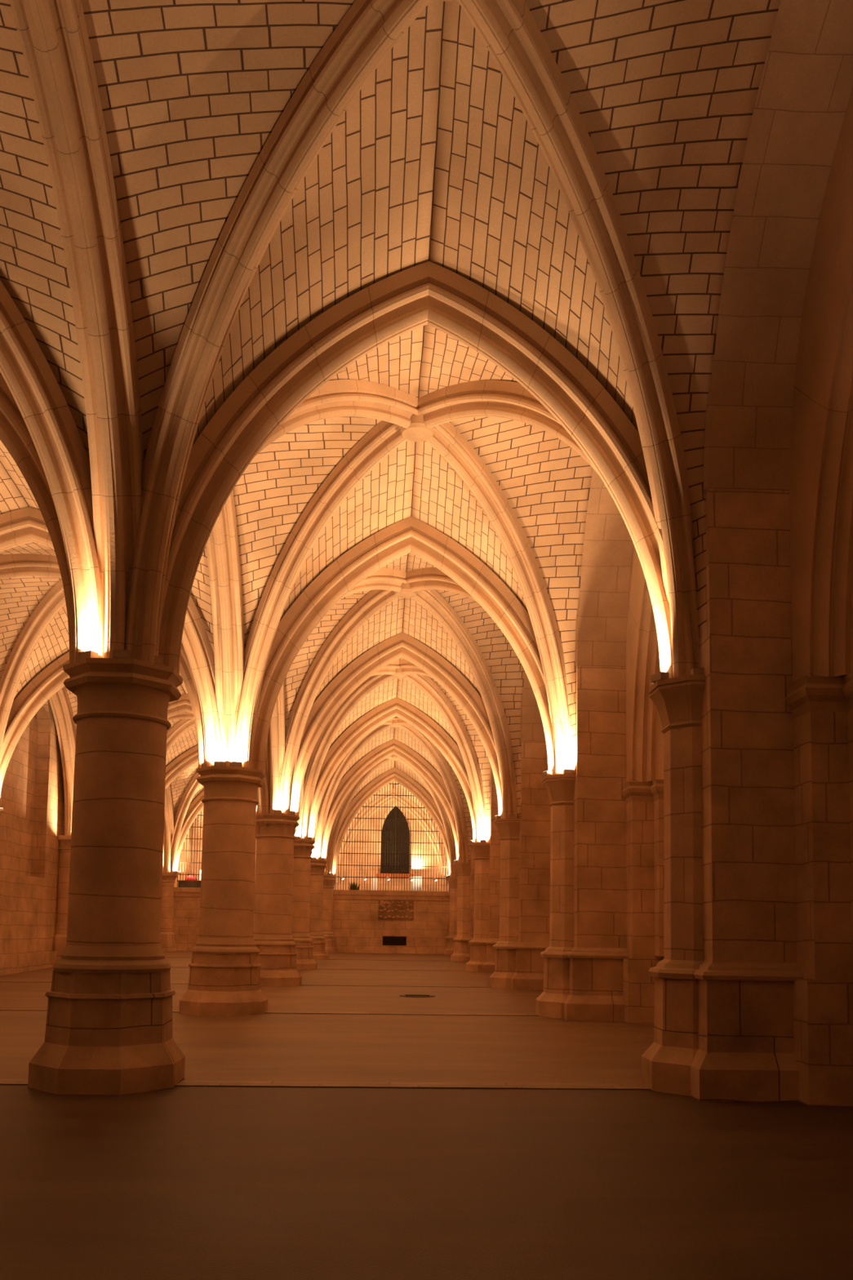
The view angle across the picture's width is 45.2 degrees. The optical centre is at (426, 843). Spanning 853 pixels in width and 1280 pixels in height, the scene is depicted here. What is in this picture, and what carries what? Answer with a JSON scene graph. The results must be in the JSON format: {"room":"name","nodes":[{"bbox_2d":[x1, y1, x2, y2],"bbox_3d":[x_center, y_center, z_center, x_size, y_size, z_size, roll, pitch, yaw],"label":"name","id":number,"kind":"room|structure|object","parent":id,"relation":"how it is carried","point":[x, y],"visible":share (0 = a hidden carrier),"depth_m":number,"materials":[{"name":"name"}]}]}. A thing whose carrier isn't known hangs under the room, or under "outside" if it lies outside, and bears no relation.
{"room":"gothic vaulted hall","nodes":[
{"label":"gothic vaulted hall","id":0,"kind":"room"},
{"bbox_2d":[0,699,64,975],"bbox_3d":[-11.652,-1.075,31.605,1.160,10.800,14.200,1,-5,-2],"label":"wall","id":1,"kind":"structure","parent":0,"point":[32,795],"depth_m":29.55,"materials":[{"name":"beige stone"}]},
{"bbox_2d":[0,541,69,701],"bbox_3d":[-7.000,-3.454,21.298,7.088,4.883,7.355,1,-5,-2],"label":"ceiling","id":2,"kind":"structure","parent":0,"point":[20,596],"depth_m":23.16,"materials":[{"name":"beige stone"}]},
{"bbox_2d":[0,553,270,814],"bbox_3d":[-7.014,-3.414,21.294,7.121,4.841,7.407,1,-5,-2],"label":"vault","id":3,"kind":"object","parent":2,"relation":"attached to","point":[16,565],"visible":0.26,"depth_m":23.02,"materials":[{"name":"stone"}]},
{"bbox_2d":[0,0,213,652],"bbox_3d":[-6.530,-4.536,10.711,6.985,4.452,14.288,1,-5,-2],"label":"ceiling","id":4,"kind":"structure","parent":0,"point":[33,273],"depth_m":9.54,"materials":[{"name":"beige stone"}]},
{"bbox_2d":[0,372,73,662],"bbox_3d":[-6.642,-4.040,10.666,6.960,4.457,0.490,1,-5,-2],"label":"arch","id":5,"kind":"object","parent":4,"relation":"attached to","point":[15,435],"visible":0.29,"depth_m":10.63,"materials":[{"name":"stone"}]},
{"bbox_2d":[0,280,105,663],"bbox_3d":[-6.464,-4.545,7.150,7.052,4.890,7.406,1,-5,-2],"label":"arch","id":6,"kind":"object","parent":4,"relation":"attached to","point":[46,413],"visible":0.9,"depth_m":10.11,"materials":[{"name":"stone"}]},
{"bbox_2d":[0,440,222,768],"bbox_3d":[-6.732,-3.967,14.221,7.101,4.891,7.406,1,-5,-2],"label":"vault","id":7,"kind":"object","parent":4,"relation":"attached to","point":[196,642],"visible":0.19,"depth_m":17.28,"materials":[{"name":"stone"}]},
{"bbox_2d":[162,823,192,887],"bbox_3d":[-12.382,0.370,49.282,1.160,10.800,7.100,1,-5,-2],"label":"wall","id":8,"kind":"structure","parent":0,"point":[183,853],"depth_m":51.41,"materials":[{"name":"beige stone"}]},
{"bbox_2d":[165,719,197,766],"bbox_3d":[-7.636,-2.221,35.431,6.988,5.045,7.356,1,-5,-2],"label":"ceiling","id":9,"kind":"structure","parent":0,"point":[188,740],"depth_m":38.27,"materials":[{"name":"beige stone"}]},
{"bbox_2d":[166,711,195,753],"bbox_3d":[-7.648,-2.179,35.426,7.023,5.000,7.405,1,-5,-2],"label":"vault","id":10,"kind":"object","parent":9,"relation":"attached to","point":[187,722],"visible":0.09,"depth_m":36.48,"materials":[{"name":"stone"}]},
{"bbox_2d":[170,761,204,848],"bbox_3d":[-8.018,-1.495,46.050,6.923,4.768,14.289,1,-5,-2],"label":"ceiling","id":11,"kind":"structure","parent":0,"point":[180,784],"depth_m":44.87,"materials":[{"name":"beige stone"}]},
{"bbox_2d":[170,772,200,872],"bbox_3d":[-7.932,-1.492,42.488,7.043,5.221,7.405,1,-5,-2],"label":"vault","id":12,"kind":"object","parent":11,"relation":"attached to","point":[193,785],"visible":0.12,"depth_m":45.15,"materials":[{"name":"stone"}]},
{"bbox_2d":[195,835,202,880],"bbox_3d":[-8.224,-0.914,49.559,7.043,5.221,7.406,1,-5,-2],"label":"vault","id":13,"kind":"object","parent":11,"relation":"attached to","point":[201,841],"visible":0.02,"depth_m":52.52,"materials":[{"name":"stone"}]},
{"bbox_2d":[0,967,493,986],"bbox_3d":[-3.981,3.606,27.975,16.400,0.090,6.780,1,-5,-2],"label":"floor","id":14,"kind":"structure","parent":0,"point":[178,975],"depth_m":27.49,"materials":[{"name":"beige stone"}]},
{"bbox_2d":[291,839,316,969],"bbox_3d":[-4.070,1.977,31.670,1.400,4.160,1.400,1,-5,-2],"label":"stone column","id":15,"kind":"structure","parent":14,"relation":"on","point":[303,848],"depth_m":31.31,"materials":[{"name":"beige stone"}]},
{"bbox_2d":[66,693,193,835],"bbox_3d":[-7.532,-2.393,31.884,6.930,4.530,0.490,1,-5,-2],"label":"arch","id":16,"kind":"object","parent":15,"relation":"on","point":[183,704],"visible":0.07,"depth_m":31.90,"materials":[{"name":"stone"}]},
{"bbox_2d":[308,697,487,843],"bbox_3d":[-0.978,-2.296,32.147,5.950,4.561,0.490,1,-5,-2],"label":"arch","id":17,"kind":"object","parent":15,"relation":"on","point":[396,707],"visible":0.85,"depth_m":32.06,"materials":[{"name":"stone"}]},
{"bbox_2d":[171,966,466,971],"bbox_3d":[-4.128,3.944,31.506,16.400,0.212,0.320,1,-5,-2],"label":"trim","id":18,"kind":"structure","parent":14,"relation":"on","point":[171,966],"depth_m":31.51,"materials":[{"name":"beige stone"}]},
{"bbox_2d":[0,982,543,1013],"bbox_3d":[-3.690,3.108,20.898,16.400,0.070,6.780,1,-5,-2],"label":"floor","id":19,"kind":"structure","parent":0,"point":[12,994],"depth_m":20.56,"materials":[{"name":"beige stone"}]},
{"bbox_2d":[0,980,491,987],"bbox_3d":[-3.837,3.456,24.429,16.400,0.212,0.320,1,-5,-2],"label":"trim","id":20,"kind":"structure","parent":19,"relation":"on","point":[0,980],"depth_m":24.43,"materials":[{"name":"beige stone"}]},
{"bbox_2d":[253,813,302,986],"bbox_3d":[-3.679,1.446,24.599,1.400,4.250,1.400,1,-5,-2],"label":"stone column","id":21,"kind":"structure","parent":19,"relation":"on","point":[275,833],"depth_m":24.23,"materials":[{"name":"beige stone"}]},
{"bbox_2d":[0,651,180,799],"bbox_3d":[-7.189,-2.969,24.815,7.030,4.528,0.490,1,-5,-2],"label":"arch","id":22,"kind":"object","parent":21,"relation":"on","point":[51,679],"visible":0.3,"depth_m":24.59,"materials":[{"name":"stone"}]},
{"bbox_2d":[274,809,281,813],"bbox_3d":[-3.529,-0.755,24.294,0.170,0.091,0.100,2,-5,-14],"label":"uplight","id":23,"kind":"object","parent":21,"relation":"on","point":[275,811],"visible":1,"depth_m":24.25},
{"bbox_2d":[289,810,295,814],"bbox_3d":[-3.237,-0.735,24.495,0.100,0.091,0.170,-2,-6,34],"label":"uplight","id":24,"kind":"object","parent":21,"relation":"on","point":[291,812],"visible":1,"depth_m":24.46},
{"bbox_2d":[293,777,304,836],"bbox_3d":[-3.812,-2.758,28.502,0.490,4.805,7.101,1,-5,-3],"label":"arch","id":25,"kind":"object","parent":21,"relation":"on","point":[296,833],"visible":0.08,"depth_m":31.41,"materials":[{"name":"stone"}]},
{"bbox_2d":[290,632,516,818],"bbox_3d":[-0.630,-2.875,25.078,5.860,4.565,0.490,1,-5,-2],"label":"arch","id":26,"kind":"object","parent":21,"relation":"on","point":[401,645],"visible":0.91,"depth_m":24.98,"materials":[{"name":"stone"}]},
{"bbox_2d":[399,994,435,997],"bbox_3d":[-0.193,3.212,21.520,0.760,0.044,0.760,1,-5,-2],"label":"floor drain","id":27,"kind":"object","parent":19,"relation":"in","point":[405,995],"visible":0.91,"depth_m":21.38,"materials":[{"name":"metal"}]},
{"bbox_2d":[489,741,551,990],"bbox_3d":[2.793,-1.507,25.108,2.370,10.400,1.600,1,-5,-2],"label":"wall pier","id":28,"kind":"object","parent":19,"relation":"on","point":[525,841],"visible":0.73,"depth_m":24.40,"materials":[{"name":"stone"}]},
{"bbox_2d":[493,815,501,819],"bbox_3d":[1.722,-0.635,24.862,0.100,0.091,0.170,3,-5,-24],"label":"uplight","id":29,"kind":"object","parent":28,"relation":"on","point":[495,816],"visible":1,"depth_m":24.80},
{"bbox_2d":[508,814,515,817],"bbox_3d":[2.062,-0.649,24.626,0.170,0.091,0.100,1,-5,-2],"label":"uplight","id":30,"kind":"object","parent":28,"relation":"on","point":[509,815],"visible":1,"depth_m":24.58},
{"bbox_2d":[65,552,524,842],"bbox_3d":[-4.122,-3.470,24.981,12.971,5.598,14.362,1,-5,-2],"label":"ceiling","id":31,"kind":"structure","parent":0,"point":[407,616],"depth_m":24.36,"materials":[{"name":"beige stone"}]},
{"bbox_2d":[46,673,181,701],"bbox_3d":[-7.306,-2.836,28.364,7.120,4.841,7.406,1,-5,-2],"label":"vault","id":32,"kind":"object","parent":31,"relation":"attached to","point":[64,686],"visible":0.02,"depth_m":26.07,"materials":[{"name":"stone"}]},
{"bbox_2d":[298,658,484,842],"bbox_3d":[-0.873,-2.725,28.617,6.046,4.841,7.522,1,-5,-2],"label":"vault","id":33,"kind":"object","parent":31,"relation":"attached to","point":[398,668],"visible":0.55,"depth_m":30.89,"materials":[{"name":"stone"}]},
{"bbox_2d":[278,567,513,818],"bbox_3d":[-0.539,-3.305,21.521,6.128,4.841,7.582,1,-5,-2],"label":"vault","id":34,"kind":"object","parent":31,"relation":"attached to","point":[386,585],"visible":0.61,"depth_m":23.48,"materials":[{"name":"stone"}]},
{"bbox_2d":[162,951,450,960],"bbox_3d":[-4.563,4.612,42.129,16.400,0.070,6.780,1,-5,-2],"label":"floor","id":35,"kind":"structure","parent":0,"point":[167,953],"depth_m":42.05,"materials":[{"name":"beige stone"}]},
{"bbox_2d":[160,872,177,951],"bbox_3d":[-11.579,3.133,45.524,1.100,3.640,1.100,1,-5,-2],"label":"engaged column","id":36,"kind":"structure","parent":35,"relation":"on","point":[167,939],"depth_m":45.25,"materials":[{"name":"stone"}]},
{"bbox_2d":[163,783,174,872],"bbox_3d":[-11.292,-1.536,42.353,0.490,5.192,7.380,1,-5,-2],"label":"rib","id":37,"kind":"object","parent":36,"relation":"on","point":[169,816],"visible":0.26,"depth_m":45.22,"materials":[{"name":"stone"}]},
{"bbox_2d":[322,875,337,953],"bbox_3d":[-4.636,3.253,45.801,1.400,3.640,1.400,1,-5,-2],"label":"stone column","id":38,"kind":"structure","parent":35,"relation":"on","point":[329,881],"depth_m":45.44,"materials":[{"name":"beige stone"}]},
{"bbox_2d":[164,790,204,873],"bbox_3d":[-8.108,-1.055,46.010,6.950,4.924,0.490,1,-5,-2],"label":"arch","id":39,"kind":"object","parent":38,"relation":"on","point":[196,806],"visible":0.31,"depth_m":45.75,"materials":[{"name":"stone"}]},
{"bbox_2d":[332,767,457,877],"bbox_3d":[-1.489,-0.958,46.276,6.060,4.958,0.490,1,-5,-2],"label":"arch","id":40,"kind":"object","parent":38,"relation":"on","point":[393,774],"visible":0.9,"depth_m":46.19,"materials":[{"name":"stone"}]},
{"bbox_2d":[444,875,457,955],"bbox_3d":[1.978,0.113,46.331,2.250,10.170,1.600,1,-5,-2],"label":"wall pier","id":41,"kind":"object","parent":35,"relation":"on","point":[453,882],"visible":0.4,"depth_m":45.77,"materials":[{"name":"stone"}]},
{"bbox_2d":[173,887,449,954],"bbox_3d":[-4.527,3.602,46.064,14.950,3.050,0.770,1,-5,-2],"label":"wall","id":42,"kind":"structure","parent":0,"point":[357,927],"depth_m":45.86,"materials":[{"name":"beige stone"}]},
{"bbox_2d":[177,810,256,887],"bbox_3d":[-8.127,-0.515,46.255,6.076,5.086,0.048,1,-5,-2],"label":"metal grille","id":43,"kind":"object","parent":42,"relation":"in","point":[192,827],"visible":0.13,"depth_m":46.06,"materials":[{"name":"black metal"}]},
{"bbox_2d":[337,952,423,954],"bbox_3d":[-4.710,4.960,45.659,16.400,0.212,0.320,1,-5,-2],"label":"trim","id":44,"kind":"structure","parent":42,"relation":"attached to","point":[338,953],"depth_m":45.65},
{"bbox_2d":[334,781,449,891],"bbox_3d":[-1.509,-0.395,46.519,5.186,5.075,0.048,1,-5,-2],"label":"metal grille","id":45,"kind":"object","parent":42,"relation":"in","point":[393,784],"visible":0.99,"depth_m":46.47,"materials":[{"name":"black metal"}]},
{"bbox_2d":[382,935,407,946],"bbox_3d":[-1.433,4.354,45.839,1.140,0.480,0.050,1,-5,-2],"label":"air vent","id":46,"kind":"object","parent":42,"relation":"in","point":[387,940],"visible":1,"depth_m":45.83,"materials":[{"name":"metal"}]},
{"bbox_2d":[377,900,413,919],"bbox_3d":[-1.374,2.993,45.932,1.580,0.871,0.150,1,-5,-2],"label":"carved relief","id":47,"kind":"object","parent":42,"relation":"attached to","point":[387,909],"visible":1,"depth_m":45.92,"materials":[{"name":"stone"}]},
{"bbox_2d":[164,957,466,970],"bbox_3d":[-4.272,4.104,35.052,16.400,0.070,6.780,1,-5,-2],"label":"floor","id":48,"kind":"structure","parent":0,"point":[174,962],"depth_m":35.01,"materials":[{"name":"beige stone"}]},
{"bbox_2d":[53,835,71,962],"bbox_3d":[-10.994,1.858,31.393,1.100,4.160,1.100,1,-5,-2],"label":"engaged column","id":49,"kind":"structure","parent":48,"relation":"on","point":[64,841],"depth_m":31.11,"materials":[{"name":"stone"}]},
{"bbox_2d":[164,956,451,961],"bbox_3d":[-4.419,4.452,38.583,16.400,0.212,0.320,1,-5,-2],"label":"trim","id":50,"kind":"structure","parent":48,"relation":"on","point":[165,957],"depth_m":38.57,"materials":[{"name":"beige stone"}]},
{"bbox_2d":[309,859,328,959],"bbox_3d":[-4.383,2.599,38.736,1.400,3.930,1.400,1,-5,-2],"label":"stone column","id":51,"kind":"structure","parent":48,"relation":"on","point":[317,866],"depth_m":38.38,"materials":[{"name":"beige stone"}]},
{"bbox_2d":[164,745,198,789],"bbox_3d":[-7.835,-1.739,38.947,6.910,4.696,0.490,1,-5,-2],"label":"arch","id":52,"kind":"object","parent":51,"relation":"on","point":[190,757],"visible":0.1,"depth_m":38.82,"materials":[{"name":"stone"}]},
{"bbox_2d":[311,813,318,857],"bbox_3d":[-4.165,-2.104,35.564,0.513,4.971,7.102,1,-5,-2],"label":"arch","id":53,"kind":"object","parent":51,"relation":"on","point":[313,850],"visible":0.04,"depth_m":38.48,"materials":[{"name":"stone"}]},
{"bbox_2d":[321,738,468,862],"bbox_3d":[-1.291,-1.643,39.210,5.950,4.730,0.490,1,-5,-2],"label":"arch","id":54,"kind":"object","parent":51,"relation":"on","point":[393,746],"visible":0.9,"depth_m":39.11,"materials":[{"name":"stone"}]},
{"bbox_2d":[450,819,474,962],"bbox_3d":[2.195,-0.432,39.255,2.400,10.240,1.600,1,-5,-2],"label":"wall pier","id":55,"kind":"object","parent":48,"relation":"on","point":[465,870],"visible":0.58,"depth_m":38.65,"materials":[{"name":"stone"}]},
{"bbox_2d":[191,799,448,891],"bbox_3d":[-4.927,-0.342,53.389,16.400,8.500,0.450,1,-5,-2],"label":"wall","id":56,"kind":"structure","parent":0,"point":[384,815],"depth_m":53.19,"materials":[{"name":"beige stone"}]},
{"bbox_2d":[195,860,200,876],"bbox_3d":[-8.400,-0.478,53.081,6.950,4.924,0.490,1,-5,-2],"label":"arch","id":57,"kind":"object","parent":56,"relation":"attached to","point":[197,860],"visible":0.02,"depth_m":52.56,"materials":[{"name":"stone"}]},
{"bbox_2d":[337,788,448,884],"bbox_3d":[-1.781,-0.381,53.346,6.060,4.958,0.490,1,-5,-2],"label":"arch","id":58,"kind":"object","parent":56,"relation":"attached to","point":[419,814],"visible":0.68,"depth_m":53.27,"materials":[{"name":"stone"}]},
{"bbox_2d":[376,805,413,877],"bbox_3d":[-1.619,-0.112,53.441,1.920,3.823,0.620,1,-5,-2],"label":"window","id":59,"kind":"structure","parent":56,"relation":"in","point":[395,811],"depth_m":53.72,"materials":[{"name":"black glass"}]},
{"bbox_2d":[0,1010,653,1084],"bbox_3d":[-3.399,2.630,13.820,16.400,0.130,6.780,1,-5,-2],"label":"floor","id":60,"kind":"structure","parent":0,"point":[266,1046],"depth_m":13.22,"materials":[{"name":"beige stone"}]},
{"bbox_2d":[178,765,267,1016],"bbox_3d":[-3.407,0.903,17.525,1.400,4.320,1.400,1,-5,-2],"label":"stone column","id":61,"kind":"structure","parent":60,"relation":"on","point":[224,975],"depth_m":17.15,"materials":[{"name":"beige stone"}]},
{"bbox_2d":[0,506,203,768],"bbox_3d":[-6.907,-3.547,17.744,7.010,4.528,0.490,1,-5,-2],"label":"arch","id":62,"kind":"object","parent":61,"relation":"on","point":[23,526],"visible":0.3,"depth_m":17.70,"materials":[{"name":"stone"}]},
{"bbox_2d":[213,760,225,766],"bbox_3d":[-3.476,-1.337,17.213,0.170,0.091,0.100,0,-5,11],"label":"uplight","id":63,"kind":"object","parent":61,"relation":"on","point":[220,763],"visible":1,"depth_m":17.17,"materials":[{"name":"black metal"}]},
{"bbox_2d":[231,761,242,766],"bbox_3d":[-3.197,-1.331,17.235,0.170,0.091,0.100,3,-5,-21],"label":"uplight","id":64,"kind":"object","parent":61,"relation":"on","point":[233,763],"visible":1,"depth_m":17.19,"materials":[{"name":"metal"}]},
{"bbox_2d":[264,681,285,813],"bbox_3d":[-3.480,-3.335,21.433,0.513,4.805,7.102,1,-5,-2],"label":"arch","id":65,"kind":"object","parent":61,"relation":"on","point":[275,749],"visible":0.16,"depth_m":24.25,"materials":[{"name":"stone"}]},
{"bbox_2d":[251,516,572,775],"bbox_3d":[-0.308,-3.450,18.009,5.960,4.561,0.490,1,-5,-2],"label":"arch","id":66,"kind":"object","parent":61,"relation":"on","point":[405,536],"visible":0.85,"depth_m":17.92,"materials":[{"name":"stone"}]},
{"bbox_2d":[0,1008,539,1016],"bbox_3d":[-3.546,2.948,17.353,16.400,0.212,0.320,1,-5,-2],"label":"trim","id":67,"kind":"structure","parent":60,"relation":"on","point":[1,1009],"depth_m":17.39,"materials":[{"name":"beige stone"}]},
{"bbox_2d":[536,665,628,1021],"bbox_3d":[3.124,-2.049,18.036,2.290,10.470,1.600,1,-5,-2],"label":"wall pier","id":68,"kind":"object","parent":60,"relation":"on","point":[584,971],"visible":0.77,"depth_m":17.31,"materials":[{"name":"stone"}]},
{"bbox_2d":[542,770,551,777],"bbox_3d":[2.094,-1.211,17.795,0.100,0.091,0.170,3,-5,-24],"label":"uplight","id":69,"kind":"object","parent":68,"relation":"on","point":[547,772],"visible":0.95,"depth_m":17.73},
{"bbox_2d":[563,768,573,773],"bbox_3d":[2.434,-1.226,17.559,0.170,0.091,0.100,1,-5,-2],"label":"uplight","id":70,"kind":"object","parent":68,"relation":"on","point":[565,771],"visible":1,"depth_m":17.51,"materials":[{"name":"metal"}]},
{"bbox_2d":[349,760,456,884],"bbox_3d":[-1.570,-1.488,46.320,6.093,5.977,14.348,1,-5,-2],"label":"ceiling","id":71,"kind":"structure","parent":0,"point":[390,764],"depth_m":46.05,"materials":[{"name":"beige stone"}]},
{"bbox_2d":[335,781,446,884],"bbox_3d":[-1.681,-0.803,49.820,6.144,5.224,7.515,1,-5,-2],"label":"vault","id":72,"kind":"object","parent":71,"relation":"attached to","point":[432,822],"visible":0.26,"depth_m":52.62,"materials":[{"name":"stone"}]},
{"bbox_2d":[325,754,456,877],"bbox_3d":[-1.464,-1.377,42.806,6.297,5.224,7.644,1,-5,-2],"label":"vault","id":73,"kind":"object","parent":71,"relation":"attached to","point":[336,824],"visible":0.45,"depth_m":45.39,"materials":[{"name":"stone"}]},
{"bbox_2d":[339,726,471,862],"bbox_3d":[-1.146,-2.464,35.718,6.065,5.758,7.344,1,-5,-2],"label":"ceiling","id":74,"kind":"structure","parent":0,"point":[398,734],"depth_m":38.78,"materials":[{"name":"beige stone"}]},
{"bbox_2d":[313,716,466,862],"bbox_3d":[-1.181,-2.069,35.677,6.057,5.002,7.531,1,-5,-2],"label":"vault","id":75,"kind":"object","parent":74,"relation":"attached to","point":[436,755],"visible":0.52,"depth_m":38.15,"materials":[{"name":"stone"}]},
{"bbox_2d":[0,1084,852,1279],"bbox_3d":[-3.108,2.117,6.744,16.400,0.001,6.780,1,-5,-2],"label":"floor","id":76,"kind":"structure","parent":0,"point":[177,1183],"depth_m":6.39,"materials":[{"name":"beige stone"}]},
{"bbox_2d":[27,657,185,1094],"bbox_3d":[-3.166,0.414,10.446,1.400,4.400,1.400,1,-5,-2],"label":"stone column","id":77,"kind":"structure","parent":76,"relation":"on","point":[108,1031],"depth_m":10.06,"materials":[{"name":"beige stone"}]},
{"bbox_2d":[78,650,98,659],"bbox_3d":[-3.367,-1.863,10.192,0.170,0.091,0.100,-2,-5,28],"label":"uplight","id":78,"kind":"object","parent":77,"relation":"on","point":[88,654],"visible":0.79,"depth_m":10.15,"materials":[{"name":"black metal"}]},
{"bbox_2d":[112,649,131,658],"bbox_3d":[-3.015,-1.863,10.136,0.170,0.091,0.100,2,-5,-14],"label":"uplight","id":79,"kind":"object","parent":77,"relation":"on","point":[121,654],"visible":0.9,"depth_m":10.09,"materials":[{"name":"black metal"}]},
{"bbox_2d":[147,655,162,665],"bbox_3d":[-2.761,-1.845,10.306,0.100,0.091,0.170,-3,-6,41],"label":"uplight","id":80,"kind":"object","parent":77,"relation":"on","point":[157,660],"visible":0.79,"depth_m":10.30,"materials":[{"name":"black metal"}]},
{"bbox_2d":[205,490,244,766],"bbox_3d":[-3.223,-3.889,14.360,0.491,4.857,7.100,1,-5,-2],"label":"arch","id":81,"kind":"object","parent":77,"relation":"on","point":[222,547],"visible":0.39,"depth_m":16.87,"materials":[{"name":"stone"}]},
{"bbox_2d":[155,261,698,678],"bbox_3d":[-0.013,-3.939,10.931,6.070,4.483,0.490,1,-5,-2],"label":"arch","id":82,"kind":"object","parent":77,"relation":"on","point":[429,293],"visible":0.88,"depth_m":10.84,"materials":[{"name":"stone"}]},
{"bbox_2d":[0,1079,651,1089],"bbox_3d":[-3.256,2.500,10.271,16.400,0.212,0.320,1,-5,-2],"label":"trim","id":83,"kind":"structure","parent":76,"relation":"on","point":[2,1082],"depth_m":10.35,"materials":[{"name":"beige stone"}]},
{"bbox_2d":[641,488,846,1102],"bbox_3d":[3.446,-2.562,10.962,2.230,10.600,1.600,1,-5,-2],"label":"wall pier","id":84,"kind":"object","parent":76,"relation":"on","point":[723,1023],"visible":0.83,"depth_m":10.23,"materials":[{"name":"stone"}]},
{"bbox_2d":[651,671,668,683],"bbox_3d":[2.445,-1.738,10.723,0.100,0.091,0.170,3,-5,-24],"label":"uplight","id":85,"kind":"object","parent":84,"relation":"on","point":[661,675],"visible":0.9,"depth_m":10.66,"materials":[{"name":"black metal"}]},
{"bbox_2d":[689,667,704,675],"bbox_3d":[2.804,-1.751,10.508,0.170,0.091,0.100,1,-5,-5],"label":"uplight","id":86,"kind":"object","parent":84,"relation":"on","point":[695,671],"visible":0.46,"depth_m":10.46,"materials":[{"name":"black metal"}]},
{"bbox_2d":[80,0,781,773],"bbox_3d":[-0.088,-4.540,10.980,6.042,5.647,14.361,1,-5,-2],"label":"ceiling","id":87,"kind":"structure","parent":0,"point":[192,92],"depth_m":9.70,"materials":[{"name":"beige stone"}]},
{"bbox_2d":[124,0,697,677],"bbox_3d":[0.088,-4.432,7.411,6.154,4.891,7.515,1,-5,-2],"label":"rib","id":88,"kind":"object","parent":87,"relation":"attached to","point":[369,29],"visible":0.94,"depth_m":9.50,"materials":[{"name":"stone"}]},
{"bbox_2d":[233,379,599,774],"bbox_3d":[-0.232,-3.857,14.457,6.215,4.891,7.566,1,-5,-2],"label":"ribs","id":89,"kind":"object","parent":87,"relation":"attached to","point":[403,416],"visible":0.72,"depth_m":15.76,"materials":[{"name":"stone"}]},
{"bbox_2d":[466,782,500,972],"bbox_3d":[2.497,-0.974,32.182,2.380,10.310,1.600,1,-5,-2],"label":"wall pier","id":90,"kind":"object","parent":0,"point":[486,855],"visible":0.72,"depth_m":31.52,"materials":[{"name":"stone"}]},
{"label":"floor","id":91,"kind":"structure","parent":0,"visible":0},
{"bbox_3d":[-2.874,-0.189,3.377,1.400,4.450,1.400,1,-5,-2],"label":"stone column","id":92,"kind":"structure","parent":91,"relation":"on","visible":0},
{"bbox_2d":[8,0,143,657],"bbox_3d":[-2.956,-4.468,7.288,0.490,4.857,7.100,1,-5,-2],"label":"arch","id":93,"kind":"object","parent":92,"relation":"on","point":[53,35],"visible":0.88,"depth_m":9.23,"materials":[{"name":"stone"}]},
{"bbox_3d":[-4.846,3.423,49.730,16.400,0.300,6.730,1,-5,-2],"label":"floor","id":94,"kind":"structure","parent":0,"visible":0},
{"bbox_2d":[177,880,200,887],"bbox_3d":[-10.565,2.323,46.787,1.600,1.250,0.600,1,-5,-2],"label":"stall","id":95,"kind":"object","parent":94,"relation":"on","point":[184,883],"visible":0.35,"depth_m":46.56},
{"bbox_2d":[186,875,197,880],"bbox_3d":[-10.755,1.563,46.791,0.569,0.260,0.307,1,-5,-2],"label":"cloth bundle","id":96,"kind":"object","parent":95,"relation":"on","point":[193,878],"visible":0.66,"depth_m":46.69,"materials":[{"name":"red fabric"}]},
{"bbox_2d":[348,880,359,889],"bbox_3d":[-3.335,2.382,47.153,0.578,1.392,0.526,1,-5,-2],"label":"potted plant","id":97,"kind":"object","parent":94,"relation":"on","point":[357,887],"visible":0.28,"depth_m":47.09,"materials":[{"name":"green plant"}]},
{"bbox_2d":[371,877,377,890],"bbox_3d":[-2.438,2.369,47.792,0.276,1.550,0.056,1,-5,-2],"label":"display board","id":98,"kind":"object","parent":94,"relation":"on","point":[371,877],"visible":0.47,"depth_m":47.81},
{"bbox_2d":[411,876,422,890],"bbox_3d":[-0.466,2.346,47.675,0.466,1.630,0.056,1,-5,-2],"label":"display board","id":99,"kind":"object","parent":94,"relation":"on","point":[420,880],"visible":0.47,"depth_m":47.69,"materials":[{"name":"white"}]},
{"bbox_3d":[3.999,-1.435,24.567,0.600,10.800,58.366,1,-5,-2],"label":"wall","id":100,"kind":"structure","parent":0,"visible":0},
{"bbox_2d":[489,764,495,782],"bbox_3d":[2.890,-1.118,28.645,1.640,10.407,7.260,1,-5,-2],"label":"arch","id":101,"kind":"object","parent":100,"relation":"attached to","point":[491,775],"visible":0.02,"depth_m":31.64,"materials":[{"name":"stone"}]},
{"bbox_2d":[520,670,546,741],"bbox_3d":[3.182,-1.696,21.575,1.640,10.407,7.260,1,-5,-2],"label":"arch","id":102,"kind":"object","parent":100,"relation":"attached to","point":[531,724],"visible":0.02,"depth_m":24.57,"materials":[{"name":"stone"}]},
{"bbox_2d":[574,469,664,1022],"bbox_3d":[3.474,-2.273,14.504,1.640,10.407,7.260,1,-5,-2],"label":"arch","id":103,"kind":"object","parent":100,"relation":"attached to","point":[615,626],"visible":0.2,"depth_m":16.89,"materials":[{"name":"stone"}]},
{"bbox_2d":[703,0,852,1106],"bbox_3d":[3.767,-2.851,7.434,1.640,10.407,7.260,1,-5,-2],"label":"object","id":104,"kind":"structure","parent":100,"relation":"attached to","point":[779,415],"depth_m":9.77,"materials":[{"name":"stone"}]},
{"bbox_3d":[-11.214,-1.941,21.000,1.160,10.800,7.100,1,-5,-2],"label":"wall","id":105,"kind":"structure","parent":0,"visible":0},
{"bbox_3d":[-10.702,1.325,24.319,1.100,4.250,1.100,1,-5,-2],"label":"engaged column","id":106,"kind":"structure","parent":105,"relation":"attached to","visible":0},
{"bbox_2d":[48,686,75,835],"bbox_3d":[-10.706,-2.874,28.227,0.490,4.799,7.380,1,-5,-2],"label":"rib","id":107,"kind":"object","parent":106,"relation":"on","point":[60,703],"visible":0.37,"depth_m":30.67,"materials":[{"name":"stone"}]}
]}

